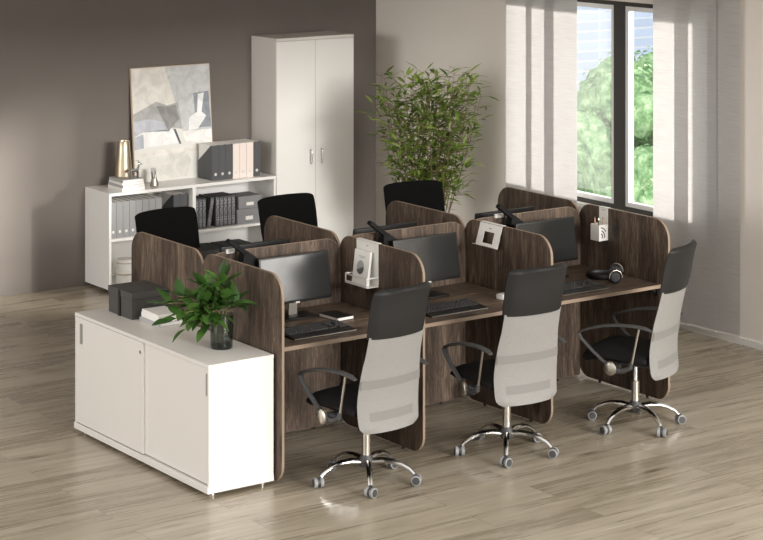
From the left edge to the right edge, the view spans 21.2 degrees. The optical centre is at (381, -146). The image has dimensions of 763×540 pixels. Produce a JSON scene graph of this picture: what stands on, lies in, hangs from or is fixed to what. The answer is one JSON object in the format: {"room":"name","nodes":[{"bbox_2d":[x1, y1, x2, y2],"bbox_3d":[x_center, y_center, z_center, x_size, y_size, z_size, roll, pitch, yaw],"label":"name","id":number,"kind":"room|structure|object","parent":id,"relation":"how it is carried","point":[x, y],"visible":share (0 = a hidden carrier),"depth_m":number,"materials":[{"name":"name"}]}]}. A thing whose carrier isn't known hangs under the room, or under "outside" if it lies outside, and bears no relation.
{"room":"open-plan office","nodes":[
{"label":"open-plan office","id":0,"kind":"room"},
{"bbox_2d":[0,0,375,296],"bbox_3d":[-4.832,2.010,14.837,12.110,2.950,0.200,0,0,-36],"label":"wall","id":1,"kind":"structure","parent":0,"point":[65,102],"depth_m":16.47,"materials":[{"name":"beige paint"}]},
{"bbox_2d":[210,239,251,246],"bbox_3d":[-1.231,3.342,16.996,0.280,0.185,0.306,0,0,-36],"label":"flat box","id":2,"kind":"object","parent":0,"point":[238,241],"visible":0.25,"depth_m":17.03,"materials":[{"name":"grey"}]},
{"bbox_2d":[0,284,762,539],"bbox_3d":[-0.682,3.535,9.024,12.110,0.100,14.485,0,0,-36],"label":"floor","id":3,"kind":"structure","parent":0,"point":[703,480],"depth_m":11.43,"materials":[{"name":"brown wood"}]},
{"bbox_2d":[131,232,203,326],"bbox_3d":[-1.292,2.904,12.262,0.019,1.161,0.861,0,0,-36],"label":"partition panel","id":4,"kind":"object","parent":3,"relation":"on","point":[155,259],"visible":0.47,"depth_m":12.26,"materials":[{"name":"brown wood"}]},
{"bbox_3d":[-0.886,2.774,12.527,0.943,0.078,0.778,0,0,-36],"label":"desk","id":5,"kind":"object","parent":4,"relation":"attached to","visible":0},
{"bbox_2d":[220,238,289,251],"bbox_3d":[-0.778,2.542,12.337,0.490,0.386,0.160,0,0,-36],"label":"monitor","id":6,"kind":"object","parent":5,"relation":"on","point":[284,240],"visible":0.09,"depth_m":12.33,"materials":[{"name":"black plastic"}]},
{"bbox_2d":[135,206,199,249],"bbox_3d":[-1.263,2.915,13.220,0.611,1.138,0.682,0,0,-43],"label":"office chair","id":7,"kind":"object","parent":3,"relation":"on","point":[176,224],"visible":0.11,"depth_m":13.47,"materials":[{"name":"black fabric"}]},
{"bbox_2d":[74,307,273,495],"bbox_3d":[-1.225,3.125,11.765,0.424,0.720,1.579,0,0,-36],"label":"base cabinet","id":8,"kind":"object","parent":3,"relation":"on","point":[198,414],"visible":0.98,"depth_m":11.36,"materials":[{"name":"white laminate"}]},
{"bbox_2d":[108,280,168,319],"bbox_3d":[-1.457,2.686,12.270,0.281,0.158,0.298,0,0,-36],"label":"storage box","id":9,"kind":"object","parent":8,"relation":"on","point":[127,300],"visible":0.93,"depth_m":12.17,"materials":[{"name":"grey cardboard"}]},
{"bbox_2d":[140,316,182,326],"bbox_3d":[-1.302,2.753,12.025,0.160,0.024,0.223,0,0,-39],"label":"book","id":10,"kind":"object","parent":8,"relation":"on","point":[142,319],"visible":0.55,"depth_m":11.96,"materials":[{"name":"grey paper"}]},
{"bbox_2d":[141,313,180,321],"bbox_3d":[-1.302,2.731,12.025,0.152,0.018,0.210,0,0,-35],"label":"book","id":11,"kind":"object","parent":10,"relation":"on","point":[142,315],"visible":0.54,"depth_m":11.97,"materials":[{"name":"white paper"}]},
{"bbox_2d":[141,311,175,318],"bbox_3d":[-1.302,2.716,12.025,0.148,0.012,0.206,0,0,-37],"label":"book","id":12,"kind":"object","parent":11,"relation":"on","point":[142,312],"visible":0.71,"depth_m":11.97,"materials":[{"name":"white paper"}]},
{"bbox_2d":[142,306,172,317],"bbox_3d":[-1.302,2.702,12.025,0.147,0.014,0.204,0,0,-34],"label":"book","id":13,"kind":"object","parent":12,"relation":"on","point":[160,311],"visible":0.82,"depth_m":12.00,"materials":[{"name":"white paper"}]},
{"bbox_2d":[210,331,231,349],"bbox_3d":[-0.895,2.670,11.399,0.140,0.190,0.140,0,0,-36],"label":"glass vase","id":14,"kind":"object","parent":8,"relation":"on","point":[223,345],"visible":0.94,"depth_m":11.37,"materials":[{"name":"clear"}]},
{"bbox_2d":[147,259,257,342],"bbox_3d":[-1.017,2.498,11.300,0.641,0.468,0.400,0,0,-36],"label":"leafy branches","id":15,"kind":"object","parent":14,"relation":"in","point":[207,297],"visible":1,"depth_m":11.31,"materials":[{"name":"green plant"}]},
{"bbox_2d":[85,172,275,289],"bbox_3d":[-1.638,3.087,16.735,1.564,0.795,0.414,0,0,-36],"label":"bookcase","id":16,"kind":"object","parent":3,"relation":"on","point":[102,252],"visible":0.3,"depth_m":16.57,"materials":[{"name":"white paint"}]},
{"bbox_2d":[111,201,115,238],"bbox_3d":[-2.209,2.912,16.276,0.056,0.285,0.274,0,0,-36],"label":"binder","id":17,"kind":"object","parent":16,"relation":"on","point":[113,204],"visible":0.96,"depth_m":16.17,"materials":[{"name":"grey"}]},
{"bbox_2d":[111,198,122,237],"bbox_3d":[-2.161,2.912,16.311,0.056,0.285,0.274,0,0,-36],"label":"binder","id":18,"kind":"object","parent":16,"relation":"on","point":[119,204],"visible":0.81,"depth_m":16.20,"materials":[{"name":"grey"}]},
{"bbox_2d":[111,197,128,236],"bbox_3d":[-2.113,2.912,16.345,0.056,0.285,0.274,0,0,-36],"label":"binder","id":19,"kind":"object","parent":16,"relation":"on","point":[125,202],"visible":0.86,"depth_m":16.24,"materials":[{"name":"grey"}]},
{"bbox_2d":[116,268,130,282],"bbox_3d":[-2.056,3.382,16.345,0.156,0.105,0.156,0,0,-36],"label":"round tin","id":20,"kind":"object","parent":16,"relation":"on","point":[122,276],"visible":0.68,"depth_m":16.28,"materials":[{"name":"white paint"}]},
{"bbox_2d":[116,257,130,269],"bbox_3d":[-2.056,3.289,16.345,0.144,0.080,0.144,0,0,-36],"label":"round tin","id":21,"kind":"object","parent":20,"relation":"on","point":[123,263],"visible":0.69,"depth_m":16.29,"materials":[{"name":"white paint"}]},
{"bbox_2d":[114,196,135,236],"bbox_3d":[-2.065,2.912,16.379,0.056,0.285,0.274,0,0,-36],"label":"binder","id":22,"kind":"object","parent":16,"relation":"on","point":[132,203],"visible":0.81,"depth_m":16.27,"materials":[{"name":"grey"}]},
{"bbox_2d":[108,184,144,191],"bbox_3d":[-2.051,2.676,16.374,0.206,0.026,0.250,0,0,-35],"label":"book","id":23,"kind":"object","parent":16,"relation":"on","point":[109,186],"visible":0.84,"depth_m":16.28,"materials":[{"name":"white paper"}]},
{"bbox_2d":[108,182,144,187],"bbox_3d":[-2.051,2.653,16.374,0.202,0.020,0.244,0,0,-37],"label":"book","id":24,"kind":"object","parent":23,"relation":"on","point":[109,183],"visible":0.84,"depth_m":16.29,"materials":[{"name":"grey paper"}]},
{"bbox_2d":[109,180,143,185],"bbox_3d":[-2.051,2.633,16.374,0.196,0.018,0.238,0,0,-34],"label":"book","id":25,"kind":"object","parent":24,"relation":"on","point":[112,181],"visible":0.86,"depth_m":16.29,"materials":[{"name":"white paper"}]},
{"bbox_2d":[109,175,143,182],"bbox_3d":[-2.051,2.613,16.374,0.192,0.022,0.232,0,0,-36],"label":"book","id":26,"kind":"object","parent":25,"relation":"on","point":[133,178],"visible":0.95,"depth_m":16.31,"materials":[{"name":"grey paper"}]},
{"bbox_2d":[115,140,131,177],"bbox_3d":[-2.079,2.456,16.415,0.140,0.290,0.140,0,0,-36],"label":"vase","id":27,"kind":"object","parent":26,"relation":"on","point":[123,159],"visible":1,"depth_m":16.36,"materials":[{"name":"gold metal"}]},
{"bbox_2d":[128,160,141,178],"bbox_3d":[-1.977,2.530,16.328,0.133,0.144,0.038,0,0,-36],"label":"deer figurine","id":28,"kind":"object","parent":26,"relation":"on","point":[130,170],"visible":1,"depth_m":16.32,"materials":[{"name":"silver metal"}]},
{"bbox_2d":[123,195,141,232],"bbox_3d":[-2.017,2.912,16.414,0.056,0.285,0.274,0,0,-36],"label":"binder","id":29,"kind":"object","parent":16,"relation":"on","point":[138,201],"visible":0.23,"depth_m":16.31,"materials":[{"name":"grey"}]},
{"bbox_2d":[128,194,148,211],"bbox_3d":[-1.969,2.912,16.448,0.056,0.285,0.274,0,0,-36],"label":"binder","id":30,"kind":"object","parent":16,"relation":"on","point":[145,201],"visible":0.21,"depth_m":16.34,"materials":[{"name":"grey"}]},
{"bbox_2d":[134,194,154,209],"bbox_3d":[-1.921,2.912,16.482,0.056,0.285,0.274,0,0,-36],"label":"binder","id":31,"kind":"object","parent":16,"relation":"on","point":[151,199],"visible":0.16,"depth_m":16.38,"materials":[{"name":"grey"}]},
{"bbox_2d":[143,193,161,208],"bbox_3d":[-1.873,2.912,16.517,0.056,0.285,0.274,0,0,-36],"label":"binder","id":32,"kind":"object","parent":16,"relation":"on","point":[158,200],"visible":0.14,"depth_m":16.42,"materials":[{"name":"grey"}]},
{"bbox_2d":[150,178,158,186],"bbox_3d":[-1.840,2.657,16.481,0.072,0.065,0.072,0,0,-36],"label":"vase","id":33,"kind":"object","parent":16,"relation":"on","point":[154,182],"visible":1,"depth_m":16.46,"materials":[{"name":"silver metal"}]},
{"bbox_2d":[161,191,179,207],"bbox_3d":[-1.727,2.910,16.633,0.064,0.288,0.234,0,0,-36],"label":"magazine file","id":34,"kind":"object","parent":16,"relation":"on","point":[169,199],"visible":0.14,"depth_m":16.58,"materials":[{"name":"grey"}]},
{"bbox_2d":[129,63,212,182],"bbox_3d":[-1.735,2.224,16.862,0.747,0.934,0.099,0,0,-36],"label":"abstract canvas","id":35,"kind":"object","parent":16,"relation":"on","point":[171,105],"visible":0.88,"depth_m":16.84,"materials":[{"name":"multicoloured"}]},
{"bbox_2d":[169,190,186,206],"bbox_3d":[-1.673,2.910,16.671,0.064,0.288,0.234,0,0,-36],"label":"magazine file","id":36,"kind":"object","parent":16,"relation":"on","point":[183,196],"visible":0.15,"depth_m":16.58,"materials":[{"name":"grey"}]},
{"bbox_2d":[196,199,198,228],"bbox_3d":[-1.565,2.944,16.719,0.032,0.245,0.201,0,0,-36],"label":"binder","id":37,"kind":"object","parent":16,"relation":"on","point":[197,200],"visible":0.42,"depth_m":16.64,"materials":[{"name":"grey"}]},
{"bbox_2d":[196,197,201,228],"bbox_3d":[-1.538,2.944,16.739,0.032,0.245,0.201,0,0,-36],"label":"binder","id":38,"kind":"object","parent":16,"relation":"on","point":[200,199],"visible":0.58,"depth_m":16.66,"materials":[{"name":"grey"}]},
{"bbox_2d":[196,196,205,227],"bbox_3d":[-1.510,2.944,16.759,0.032,0.245,0.201,0,0,-36],"label":"binder","id":39,"kind":"object","parent":16,"relation":"on","point":[202,198],"visible":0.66,"depth_m":16.68,"materials":[{"name":"grey"}]},
{"bbox_2d":[199,194,213,226],"bbox_3d":[-1.460,2.942,16.795,0.072,0.247,0.201,0,0,-36],"label":"binder","id":40,"kind":"object","parent":16,"relation":"on","point":[209,200],"visible":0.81,"depth_m":16.72,"materials":[{"name":"grey"}]},
{"bbox_2d":[198,143,218,180],"bbox_3d":[-1.433,2.545,16.859,0.065,0.288,0.234,0,0,-36],"label":"magazine file","id":41,"kind":"object","parent":16,"relation":"on","point":[208,162],"visible":1,"depth_m":16.80,"materials":[{"name":"grey cardboard"}]},
{"bbox_2d":[198,243,220,260],"bbox_3d":[-1.475,3.342,16.822,0.280,0.185,0.306,0,0,-36],"label":"flat box","id":42,"kind":"object","parent":16,"relation":"on","point":[205,249],"visible":0.23,"depth_m":16.73,"materials":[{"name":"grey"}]},
{"bbox_2d":[203,194,218,226],"bbox_3d":[-1.407,2.944,16.833,0.036,0.245,0.201,0,0,-36],"label":"binder","id":43,"kind":"object","parent":16,"relation":"on","point":[215,214],"visible":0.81,"depth_m":16.76,"materials":[{"name":"grey"}]},
{"bbox_2d":[207,193,222,225],"bbox_3d":[-1.376,2.944,16.855,0.036,0.245,0.201,0,0,-36],"label":"binder","id":44,"kind":"object","parent":16,"relation":"on","point":[219,196],"visible":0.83,"depth_m":16.77,"materials":[{"name":"grey"}]},
{"bbox_2d":[206,142,225,179],"bbox_3d":[-1.378,2.545,16.898,0.065,0.288,0.234,0,0,-36],"label":"magazine file","id":45,"kind":"object","parent":16,"relation":"on","point":[222,148],"visible":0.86,"depth_m":16.81,"materials":[{"name":"grey cardboard"}]},
{"bbox_2d":[213,193,226,225],"bbox_3d":[-1.345,2.944,16.877,0.036,0.245,0.201,0,0,-36],"label":"binder","id":46,"kind":"object","parent":16,"relation":"on","point":[224,196],"visible":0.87,"depth_m":16.79,"materials":[{"name":"grey"}]},
{"bbox_2d":[214,141,232,178],"bbox_3d":[-1.324,2.545,16.936,0.065,0.288,0.234,0,0,-36],"label":"magazine file","id":47,"kind":"object","parent":16,"relation":"on","point":[229,147],"visible":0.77,"depth_m":16.84,"materials":[{"name":"grey cardboard"}]},
{"bbox_2d":[216,192,230,224],"bbox_3d":[-1.314,2.944,16.899,0.036,0.245,0.201,0,0,-36],"label":"binder","id":48,"kind":"object","parent":16,"relation":"on","point":[227,195],"visible":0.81,"depth_m":16.82,"materials":[{"name":"grey"}]},
{"bbox_2d":[220,192,234,224],"bbox_3d":[-1.283,2.944,16.921,0.036,0.245,0.201,0,0,-36],"label":"binder","id":49,"kind":"object","parent":16,"relation":"on","point":[232,195],"visible":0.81,"depth_m":16.84,"materials":[{"name":"grey"}]},
{"bbox_2d":[220,141,239,178],"bbox_3d":[-1.270,2.545,16.975,0.065,0.288,0.234,0,0,-36],"label":"magazine file","id":50,"kind":"object","parent":16,"relation":"on","point":[236,146],"visible":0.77,"depth_m":16.88,"materials":[{"name":"beige cardboard"}]},
{"bbox_2d":[226,140,245,177],"bbox_3d":[-1.216,2.545,17.014,0.065,0.288,0.234,0,0,-36],"label":"magazine file","id":51,"kind":"object","parent":16,"relation":"on","point":[242,144],"visible":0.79,"depth_m":16.93,"materials":[{"name":"beige"}]},
{"bbox_2d":[235,139,252,176],"bbox_3d":[-1.162,2.545,17.052,0.065,0.288,0.234,0,0,-36],"label":"magazine file","id":52,"kind":"object","parent":16,"relation":"on","point":[249,145],"visible":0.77,"depth_m":16.96,"materials":[{"name":"beige"}]},
{"bbox_2d":[235,207,259,224],"bbox_3d":[-1.160,3.005,16.996,0.235,0.123,0.221,0,0,-36],"label":"storage box","id":53,"kind":"object","parent":16,"relation":"on","point":[249,215],"visible":0.61,"depth_m":16.90,"materials":[{"name":"grey cardboard"}]},
{"bbox_2d":[230,191,261,208],"bbox_3d":[-1.151,2.891,17.000,0.225,0.103,0.206,0,0,-36],"label":"storage box","id":54,"kind":"object","parent":53,"relation":"on","point":[243,200],"visible":0.88,"depth_m":16.93,"materials":[{"name":"grey cardboard"}]},
{"bbox_2d":[240,139,259,175],"bbox_3d":[-1.107,2.545,17.091,0.065,0.288,0.234,0,0,-36],"label":"magazine file","id":55,"kind":"object","parent":16,"relation":"on","point":[256,144],"visible":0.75,"depth_m":17.00,"materials":[{"name":"grey"}]},
{"bbox_2d":[203,254,283,480],"bbox_3d":[-0.790,2.904,11.559,0.019,1.161,0.857,0,0,-36],"label":"partition panel","id":56,"kind":"object","parent":3,"relation":"on","point":[261,327],"visible":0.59,"depth_m":11.34,"materials":[{"name":"brown wood"}]},
{"bbox_2d":[284,301,369,351],"bbox_3d":[-0.407,2.774,11.856,0.943,0.078,0.778,0,0,-36],"label":"desk","id":57,"kind":"object","parent":56,"relation":"attached to","point":[361,316],"visible":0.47,"depth_m":11.83,"materials":[{"name":"brown wood"}]},
{"bbox_2d":[226,239,257,266],"bbox_3d":[-0.804,2.492,11.973,0.259,0.486,0.128,0,0,-36],"label":"desk lamp","id":58,"kind":"object","parent":57,"relation":"on","point":[246,257],"visible":0.46,"depth_m":11.93,"materials":[{"name":"black metal"}]},
{"bbox_2d":[257,250,331,321],"bbox_3d":[-0.509,2.552,12.035,0.490,0.366,0.160,0,0,-36],"label":"monitor","id":59,"kind":"object","parent":57,"relation":"on","point":[305,276],"visible":0.85,"depth_m":12.05,"materials":[{"name":"black plastic"}]},
{"bbox_2d":[284,320,355,340],"bbox_3d":[-0.370,2.719,11.634,0.424,0.032,0.188,0,0,-36],"label":"keyboard","id":60,"kind":"object","parent":57,"relation":"on","point":[312,330],"visible":0.96,"depth_m":11.62,"materials":[{"name":"black plastic"}]},
{"bbox_2d":[319,310,353,320],"bbox_3d":[-0.266,2.723,12.008,0.120,0.023,0.180,0,0,-40],"label":"notebook","id":61,"kind":"object","parent":57,"relation":"on","point":[333,314],"visible":1,"depth_m":11.98,"materials":[{"name":"black paper"}]},
{"bbox_2d":[216,238,339,432],"bbox_3d":[-0.640,2.913,12.182,0.946,1.143,0.018,0,0,-36],"label":"screen panel","id":62,"kind":"object","parent":3,"relation":"on","point":[299,414],"visible":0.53,"depth_m":12.30,"materials":[{"name":"brown wood"}]},
{"bbox_2d":[257,193,317,240],"bbox_3d":[-0.477,2.915,13.784,0.613,1.138,0.680,0,0,-35],"label":"office chair","id":63,"kind":"object","parent":3,"relation":"on","point":[300,207],"visible":0.09,"depth_m":14.01,"materials":[{"name":"black fabric"}]},
{"bbox_2d":[264,216,339,248],"bbox_3d":[-0.504,2.904,12.824,0.019,1.161,0.861,0,0,-36],"label":"partition panel","id":64,"kind":"object","parent":3,"relation":"on","point":[276,227],"visible":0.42,"depth_m":12.88,"materials":[{"name":"brown wood"}]},
{"bbox_3d":[-0.098,2.774,13.089,0.943,0.078,0.778,0,0,-36],"label":"desk","id":65,"kind":"object","parent":64,"relation":"attached to","visible":0},
{"bbox_2d":[353,221,416,234],"bbox_3d":[0.011,2.542,12.900,0.490,0.386,0.160,0,0,-36],"label":"monitor","id":66,"kind":"object","parent":65,"relation":"on","point":[407,224],"visible":0.09,"depth_m":12.88,"materials":[{"name":"black plastic"}]},
{"bbox_2d":[251,31,353,243],"bbox_3d":[-0.665,2.516,17.421,0.790,1.938,0.430,0,0,-36],"label":"wardrobe","id":67,"kind":"object","parent":3,"relation":"on","point":[302,83],"visible":0.84,"depth_m":17.29,"materials":[{"name":"white laminate"}]},
{"bbox_2d":[298,282,430,498],"bbox_3d":[-0.076,2.915,11.286,0.629,1.138,0.711,0,0,-42],"label":"office chair","id":68,"kind":"object","parent":3,"relation":"on","point":[385,397],"visible":1,"depth_m":11.11,"materials":[{"name":"white fabric"}]},
{"bbox_2d":[340,236,424,450],"bbox_3d":[-0.003,2.904,12.122,0.019,1.161,0.857,0,0,-36],"label":"partition panel","id":69,"kind":"object","parent":3,"relation":"on","point":[397,268],"visible":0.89,"depth_m":12.08,"materials":[{"name":"brown wood"}]},
{"bbox_2d":[345,238,381,288],"bbox_3d":[-0.109,2.450,12.199,0.111,0.258,0.224,0,0,-36],"label":"wall rack","id":70,"kind":"object","parent":69,"relation":"attached to","point":[370,246],"visible":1,"depth_m":12.17,"materials":[{"name":"white metal"}]},
{"bbox_2d":[346,282,376,288],"bbox_3d":[-0.119,2.578,12.192,0.080,0.003,0.224,0,0,-36],"label":"shelf","id":71,"kind":"object","parent":70,"relation":"on","point":[371,284],"depth_m":12.14,"materials":[{"name":"white"}]},
{"bbox_2d":[352,248,371,285],"bbox_3d":[-0.117,2.477,12.201,0.040,0.200,0.160,0,0,-36],"label":"booklet","id":72,"kind":"object","parent":70,"relation":"in","point":[362,259],"visible":1,"depth_m":12.19,"materials":[{"name":"white paper"}]},
{"bbox_2d":[425,282,502,327],"bbox_3d":[0.381,2.774,12.418,0.943,0.078,0.778,0,0,-36],"label":"desk","id":73,"kind":"object","parent":69,"relation":"attached to","point":[484,296],"visible":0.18,"depth_m":12.47,"materials":[{"name":"brown wood"}]},
{"bbox_2d":[367,220,396,246],"bbox_3d":[0.026,2.492,12.549,0.259,0.486,0.100,0,0,-36],"label":"desk lamp","id":74,"kind":"object","parent":73,"relation":"on","point":[385,238],"visible":0.4,"depth_m":12.51,"materials":[{"name":"black"}]},
{"bbox_2d":[391,232,459,298],"bbox_3d":[0.280,2.552,12.598,0.490,0.366,0.160,0,0,-36],"label":"monitor","id":75,"kind":"object","parent":73,"relation":"on","point":[438,254],"visible":0.56,"depth_m":12.63,"materials":[{"name":"black plastic"}]},
{"bbox_2d":[426,298,487,317],"bbox_3d":[0.416,2.719,12.195,0.424,0.032,0.188,0,0,-36],"label":"keyboard","id":76,"kind":"object","parent":73,"relation":"on","point":[464,305],"visible":0.81,"depth_m":12.19,"materials":[{"name":"black plastic"}]},
{"bbox_2d":[342,222,464,418],"bbox_3d":[0.148,2.913,12.745,0.946,1.143,0.018,0,0,-36],"label":"screen panel","id":77,"kind":"object","parent":3,"relation":"on","point":[440,385],"visible":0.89,"depth_m":12.90,"materials":[{"name":"brown wood"}]},
{"bbox_2d":[383,180,444,211],"bbox_3d":[0.345,2.915,14.343,0.627,1.138,0.658,0,0,-28],"label":"office chair","id":78,"kind":"object","parent":3,"relation":"on","point":[424,193],"visible":0.09,"depth_m":14.58,"materials":[{"name":"black fabric"}]},
{"bbox_2d":[386,201,464,230],"bbox_3d":[0.284,2.904,13.387,0.019,1.161,0.861,0,0,-36],"label":"partition panel","id":79,"kind":"object","parent":3,"relation":"on","point":[397,212],"visible":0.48,"depth_m":13.45,"materials":[{"name":"brown wood"}]},
{"bbox_3d":[0.690,2.774,13.652,0.943,0.078,0.778,0,0,-36],"label":"desk","id":80,"kind":"object","parent":79,"relation":"attached to","visible":0},
{"bbox_2d":[474,206,533,218],"bbox_3d":[0.799,2.542,13.463,0.490,0.386,0.160,0,0,-36],"label":"monitor","id":81,"kind":"object","parent":80,"relation":"on","point":[530,208],"visible":0.11,"depth_m":13.43,"materials":[{"name":"black plastic"}]},
{"bbox_2d":[356,62,498,212],"bbox_3d":[0.371,2.587,16.553,1.196,1.795,0.769,0,0,-4],"label":"bamboo plant","id":82,"kind":"object","parent":3,"relation":"on","point":[421,173],"visible":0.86,"depth_m":16.50,"materials":[{"name":"green plant"}]},
{"bbox_2d":[442,263,566,467],"bbox_3d":[0.749,2.915,11.844,0.607,1.138,0.688,0,0,-37],"label":"office chair","id":83,"kind":"object","parent":3,"relation":"on","point":[523,371],"visible":1,"depth_m":11.64,"materials":[{"name":"white fabric"}]},
{"bbox_2d":[465,219,552,423],"bbox_3d":[0.785,2.904,12.684,0.019,1.161,0.857,0,0,-36],"label":"partition panel","id":84,"kind":"object","parent":3,"relation":"on","point":[486,267],"visible":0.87,"depth_m":12.77,"materials":[{"name":"brown wood"}]},
{"bbox_2d":[473,220,505,248],"bbox_3d":[0.674,2.392,12.780,0.096,0.142,0.220,0,0,-36],"label":"tablet stand","id":85,"kind":"object","parent":84,"relation":"attached to","point":[483,227],"visible":1,"depth_m":12.78,"materials":[{"name":"white plastic"}]},
{"bbox_2d":[561,264,660,304],"bbox_3d":[1.169,2.774,12.980,0.943,0.078,0.778,0,0,-36],"label":"desk","id":86,"kind":"object","parent":84,"relation":"attached to","point":[627,284],"visible":0.45,"depth_m":12.90,"materials":[{"name":"brown wood"}]},
{"bbox_2d":[494,204,523,227],"bbox_3d":[0.840,2.492,13.147,0.259,0.486,0.128,0,0,-36],"label":"desk lamp","id":87,"kind":"object","parent":86,"relation":"on","point":[512,219],"visible":0.46,"depth_m":13.10,"materials":[{"name":"black"}]},
{"bbox_2d":[514,216,577,276],"bbox_3d":[1.070,2.552,13.162,0.490,0.366,0.160,0,0,-36],"label":"monitor","id":88,"kind":"object","parent":86,"relation":"on","point":[560,232],"visible":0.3,"depth_m":13.21,"materials":[{"name":"black plastic"}]},
{"bbox_2d":[563,279,608,295],"bbox_3d":[1.202,2.719,12.756,0.424,0.032,0.188,0,0,-36],"label":"keyboard","id":89,"kind":"object","parent":86,"relation":"on","point":[581,286],"visible":0.56,"depth_m":12.77,"materials":[{"name":"black plastic"}]},
{"bbox_2d":[586,263,622,282],"bbox_3d":[1.436,2.690,13.065,0.246,0.088,0.256,0,0,2],"label":"headphones","id":90,"kind":"object","parent":86,"relation":"on","point":[614,273],"visible":1,"depth_m":12.99,"materials":[{"name":"black plastic"}]},
{"bbox_2d":[608,270,622,282],"bbox_3d":[1.480,2.690,12.973,0.095,0.088,0.082,0,0,-36],"label":"ear cup","id":91,"kind":"object","parent":90,"relation":"on","point":[614,276],"depth_m":12.96,"materials":[{"name":"black metal"}]},
{"bbox_2d":[609,263,622,273],"bbox_3d":[1.510,2.690,13.153,0.092,0.088,0.097,0,0,-36],"label":"ear cup","id":92,"kind":"object","parent":90,"relation":"on","point":[614,266],"depth_m":13.13,"materials":[{"name":"black metal"}]},
{"bbox_2d":[467,207,579,395],"bbox_3d":[0.936,2.913,13.307,0.946,1.143,0.018,0,0,-36],"label":"screen panel","id":93,"kind":"object","parent":3,"relation":"on","point":[568,357],"visible":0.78,"depth_m":13.50,"materials":[{"name":"brown wood"}]},
{"bbox_2d":[498,187,579,213],"bbox_3d":[1.072,2.904,13.949,0.019,1.161,0.861,0,0,-36],"label":"partition panel","id":94,"kind":"object","parent":3,"relation":"on","point":[509,197],"visible":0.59,"depth_m":14.01,"materials":[{"name":"brown wood"}]},
{"bbox_2d":[579,204,669,398],"bbox_3d":[1.573,2.904,13.247,0.019,1.161,0.857,0,0,-36],"label":"partition panel","id":95,"kind":"object","parent":3,"relation":"on","point":[639,243],"visible":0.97,"depth_m":13.22,"materials":[{"name":"brown wood"}]},
{"bbox_2d":[591,206,609,240],"bbox_3d":[1.440,2.427,13.370,0.101,0.212,0.085,0,0,-36],"label":"pen holder","id":96,"kind":"object","parent":95,"relation":"attached to","point":[599,232],"visible":1,"depth_m":13.35,"materials":[{"name":"white"}]},
{"bbox_2d":[591,223,607,240],"bbox_3d":[1.428,2.480,13.363,0.074,0.105,0.084,0,0,-36],"label":"cup","id":97,"kind":"object","parent":96,"relation":"on","point":[599,232],"depth_m":13.34,"materials":[{"name":"white plastic"}]},
{"bbox_2d":[577,239,696,437],"bbox_3d":[1.565,2.915,12.405,0.690,1.138,0.606,0,0,29],"label":"office chair","id":98,"kind":"object","parent":3,"relation":"on","point":[659,353],"visible":1,"depth_m":12.25,"materials":[{"name":"white fabric"}]},
{"bbox_2d":[376,0,762,342],"bbox_3d":[4.154,2.010,12.352,0.130,2.950,14.285,0,0,-36],"label":"wall","id":99,"kind":"structure","parent":0,"point":[450,34],"depth_m":16.93,"materials":[{"name":"beige paint"}]},
{"bbox_2d":[577,0,652,216],"bbox_3d":[1.798,1.921,15.656,0.083,1.597,2.400,0,0,-36],"label":"window","id":100,"kind":"structure","parent":99,"relation":"in","point":[622,13],"depth_m":15.54,"materials":[{"name":"grey"}]},
{"bbox_2d":[679,324,762,350],"bbox_3d":[4.095,3.461,12.311,0.014,0.048,14.285,0,0,-36],"label":"baseboard","id":101,"kind":"structure","parent":99,"relation":"attached to","point":[742,341],"depth_m":14.58,"materials":[{"name":"white paint"}]},
{"bbox_3d":[-0.622,0.460,13.673,6.610,0.150,6.985,0,0,-36],"label":"ceiling","id":102,"kind":"structure","parent":0,"visible":0},
{"bbox_2d":[505,0,525,189],"bbox_3d":[1.116,1.981,16.410,0.012,2.892,0.372,0,0,-36],"label":"blind","id":103,"kind":"object","parent":102,"relation":"hanging from","point":[515,10],"visible":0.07,"depth_m":16.46,"materials":[{"name":"white fabric"}]},
{"bbox_2d":[526,0,543,193],"bbox_3d":[1.269,1.981,16.162,0.012,2.892,0.383,0,0,-36],"label":"blind","id":104,"kind":"object","parent":102,"relation":"hanging from","point":[534,9],"visible":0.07,"depth_m":16.22,"materials":[{"name":"white fabric"}]},
{"bbox_2d":[544,0,576,204],"bbox_3d":[1.401,1.981,15.942,0.012,2.892,0.395,0,0,-36],"label":"blind","id":105,"kind":"object","parent":102,"relation":"hanging from","point":[560,16],"visible":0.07,"depth_m":15.94,"materials":[{"name":"white fabric"}]},
{"bbox_2d":[653,0,687,325],"bbox_3d":[2.120,1.981,14.935,0.012,2.892,0.369,0,0,-36],"label":"blind","id":106,"kind":"object","parent":102,"relation":"hanging from","point":[670,17],"visible":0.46,"depth_m":14.93,"materials":[{"name":"white fabric"}]},
{"bbox_2d":[688,0,715,331],"bbox_3d":[2.283,1.981,14.741,0.012,2.892,0.391,0,0,-36],"label":"blind","id":107,"kind":"object","parent":102,"relation":"hanging from","point":[701,13],"visible":0.61,"depth_m":14.69,"materials":[{"name":"white fabric"}]},
{"bbox_2d":[716,0,739,337],"bbox_3d":[2.447,1.981,14.546,0.012,2.892,0.318,0,0,-36],"label":"blind","id":108,"kind":"object","parent":102,"relation":"hanging from","point":[727,11],"visible":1,"depth_m":14.51,"materials":[{"name":"white fabric"}]},
{"label":"outside","id":109,"kind":"structure","parent":0,"visible":0},
{"bbox_3d":[32.671,9.585,71.847,114.600,0.200,120.000,0,0,-36],"label":"ground","id":110,"kind":"structure","parent":109,"visible":0},
{"bbox_2d":[577,46,652,205],"bbox_3d":[3.901,5.774,23.772,4.837,7.440,4.769,0,0,28],"label":"leafy tree","id":111,"kind":"object","parent":110,"relation":"on","point":[594,93],"visible":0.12,"depth_m":23.13,"materials":[{"name":"green plant"}]},
{"bbox_2d":[577,6,652,90],"bbox_3d":[7.284,-5.815,75.227,8.400,30.600,8.900,0,0,-36],"label":"office tower","id":112,"kind":"structure","parent":110,"relation":"on","point":[593,24],"depth_m":70.14,"materials":[{"name":"white glass"}]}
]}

